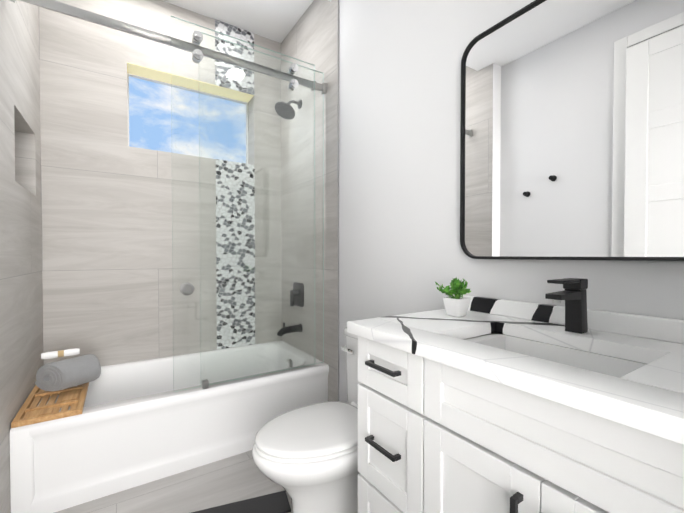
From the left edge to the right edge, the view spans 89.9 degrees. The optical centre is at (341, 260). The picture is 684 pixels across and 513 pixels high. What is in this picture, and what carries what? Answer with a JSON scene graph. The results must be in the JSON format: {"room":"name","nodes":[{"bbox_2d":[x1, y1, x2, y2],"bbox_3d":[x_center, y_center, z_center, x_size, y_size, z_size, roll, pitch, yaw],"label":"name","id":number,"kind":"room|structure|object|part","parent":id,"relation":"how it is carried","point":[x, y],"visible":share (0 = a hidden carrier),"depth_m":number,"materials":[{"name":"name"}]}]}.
{"room":"bathroom","nodes":[
{"label":"bathroom","id":0,"kind":"room"},
{"bbox_2d":[0,0,43,512],"bbox_3d":[-1.708,-0.350,1.635,0.306,2.870,1.150,-1,1,-33],"label":"wall","id":1,"kind":"structure","parent":0,"point":[21,323],"depth_m":1.58,"materials":[{"name":"tile"}]},
{"bbox_2d":[39,0,281,365],"bbox_3d":[-1.245,-0.364,2.503,2.030,2.870,0.200,-1,1,-33],"label":"wall","id":2,"kind":"structure","parent":0,"point":[109,264],"depth_m":2.26,"materials":[{"name":"tile"}]},
{"bbox_2d":[127,62,253,163],"bbox_3d":[-1.107,-1.039,2.571,0.854,0.551,0.179,-1,1,-33],"label":"window","id":3,"kind":"structure","parent":2,"relation":"in","point":[148,74],"depth_m":2.52,"materials":[{"name":"beige"}]},
{"bbox_2d":[215,19,254,349],"bbox_3d":[-0.822,-0.541,2.654,0.297,2.520,0.004,-1,1,-33],"label":"mosaic","id":4,"kind":"object","parent":2,"relation":"attached to","point":[235,32],"visible":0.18,"depth_m":2.65},
{"bbox_2d":[54,450,292,512],"bbox_3d":[-0.357,1.143,1.165,2.030,0.100,3.450,-1,1,-33],"label":"floor","id":5,"kind":"structure","parent":0,"point":[236,478],"depth_m":1.61,"materials":[{"name":"tile"}]},
{"bbox_2d":[9,340,328,512],"bbox_3d":[-0.932,0.877,2.139,1.520,0.400,0.772,-1,1,-33],"label":"bathtub","id":6,"kind":"object","parent":5,"relation":"on","point":[136,423],"visible":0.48,"depth_m":1.76,"materials":[{"name":"white ceramic"}]},
{"bbox_2d":[11,382,88,427],"bbox_3d":[-1.461,0.670,1.777,0.233,0.023,0.738,-1,1,-33],"label":"tray","id":7,"kind":"object","parent":6,"relation":"on","point":[31,411],"visible":0.62,"depth_m":1.58,"materials":[{"name":"brown wood"}]},
{"bbox_2d":[35,354,100,390],"bbox_3d":[-1.406,0.574,1.765,0.272,0.143,0.215,-1,1,-33],"label":"towel","id":8,"kind":"object","parent":7,"relation":"on","point":[65,374],"visible":1,"depth_m":1.70,"materials":[{"name":"grey fabric"}]},
{"bbox_2d":[41,348,79,358],"bbox_3d":[-1.423,0.470,1.734,0.150,0.036,0.030,-1,1,-39],"label":"washcloth","id":9,"kind":"object","parent":8,"relation":"on","point":[60,353],"visible":1,"depth_m":1.72,"materials":[{"name":"white fabric"}]},
{"bbox_2d":[7,0,326,391],"bbox_3d":[-0.735,-0.274,1.820,1.521,1.911,0.079,-1,1,-33],"label":"glass shower door","id":10,"kind":"structure","parent":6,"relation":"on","point":[198,53],"depth_m":1.93,"materials":[{"name":"clear glass"}]},
{"bbox_3d":[-0.745,-1.113,1.822,1.521,0.060,0.042,-1,1,-33],"label":"rail","id":11,"kind":"part","parent":10,"relation":"part of","materials":[{"name":"silver metal"}]},
{"bbox_2d":[191,490,290,512],"bbox_3d":[-0.475,1.087,1.160,0.700,0.010,0.690,0,1,-20],"label":"bath mat","id":12,"kind":"object","parent":5,"relation":"on","point":[277,502],"visible":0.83,"depth_m":1.50,"materials":[{"name":"black fabric"}]},
{"bbox_2d":[252,327,360,512],"bbox_3d":[-0.010,0.711,1.427,0.727,0.755,0.460,-1,1,-33],"label":"toilet","id":13,"kind":"object","parent":5,"relation":"on","point":[305,458],"visible":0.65,"depth_m":1.27,"materials":[{"name":"white ceramic"}]},
{"bbox_2d":[347,294,683,512],"bbox_3d":[0.569,0.622,0.746,0.534,0.954,1.209,-1,1,-33],"label":"bathroom vanity","id":14,"kind":"object","parent":5,"relation":"on","point":[488,405],"visible":1,"depth_m":0.76,"materials":[{"name":"white"}]},
{"bbox_2d":[435,277,470,316],"bbox_3d":[0.398,0.124,1.207,0.143,0.135,0.121,-1,1,-33],"label":"plant","id":15,"kind":"object","parent":14,"relation":"on","point":[456,305],"visible":1,"depth_m":1.18,"materials":[{"name":"green plant"}]},
{"bbox_2d":[545,278,587,333],"bbox_3d":[0.604,0.123,0.919,0.151,0.147,0.044,-1,1,-33],"label":"faucet","id":16,"kind":"object","parent":14,"relation":"on","point":[573,294],"visible":1,"depth_m":0.93,"materials":[{"name":"matte black metal"}]},
{"bbox_2d":[162,0,313,42],"bbox_3d":[-1.026,-1.843,2.145,2.030,0.100,1.000,-1,1,-33],"label":"ceiling","id":17,"kind":"structure","parent":0,"point":[275,20],"depth_m":2.48,"materials":[{"name":"white paint"}]},
{"bbox_2d":[339,0,683,402],"bbox_3d":[0.707,-0.343,1.191,0.192,2.870,2.370,-1,1,-33],"label":"wall","id":18,"kind":"structure","parent":0,"point":[400,251],"depth_m":1.58,"materials":[{"name":"white paint"}]},
{"bbox_2d":[281,0,337,400],"bbox_3d":[-0.238,-0.366,2.634,0.200,2.870,1.080,-1,1,-33],"label":"wall tiles","id":19,"kind":"structure","parent":18,"relation":"attached to","point":[311,37],"depth_m":2.38,"materials":[{"name":"grey tile"}]},
{"bbox_2d":[275,100,301,119],"bbox_3d":[-0.390,-1.120,2.492,0.196,0.152,0.155,-1,1,-33],"label":"shower head","id":20,"kind":"object","parent":19,"relation":"attached to","point":[287,105],"depth_m":2.48},
{"bbox_2d":[277,322,302,335],"bbox_3d":[-0.391,0.499,2.524,0.189,0.100,0.068,-1,1,-33],"label":"tub spout","id":21,"kind":"object","parent":19,"relation":"attached to","point":[292,327],"depth_m":2.51,"materials":[{"name":"black metal"}]},
{"bbox_2d":[290,282,303,306],"bbox_3d":[-0.355,0.255,2.579,0.065,0.176,0.176,-1,1,-33],"label":"shower valve","id":22,"kind":"object","parent":19,"relation":"attached to","point":[299,293],"depth_m":2.56,"materials":[{"name":"black metal"}]},
{"bbox_2d":[337,0,338,400],"bbox_3d":[-0.023,-0.358,2.127,0.010,2.870,0.005,-1,1,-33],"label":"trim","id":23,"kind":"structure","parent":18,"relation":"attached to","point":[338,166],"depth_m":2.12,"materials":[{"name":"white paint"}]},
{"bbox_2d":[460,0,683,260],"bbox_3d":[0.774,-0.414,0.883,0.032,0.828,1.102,-1,1,-33],"label":"mirror","id":24,"kind":"object","parent":18,"relation":"attached to","point":[572,132],"visible":0.96,"depth_m":1.01,"materials":[{"name":"black mirror"}]}
]}

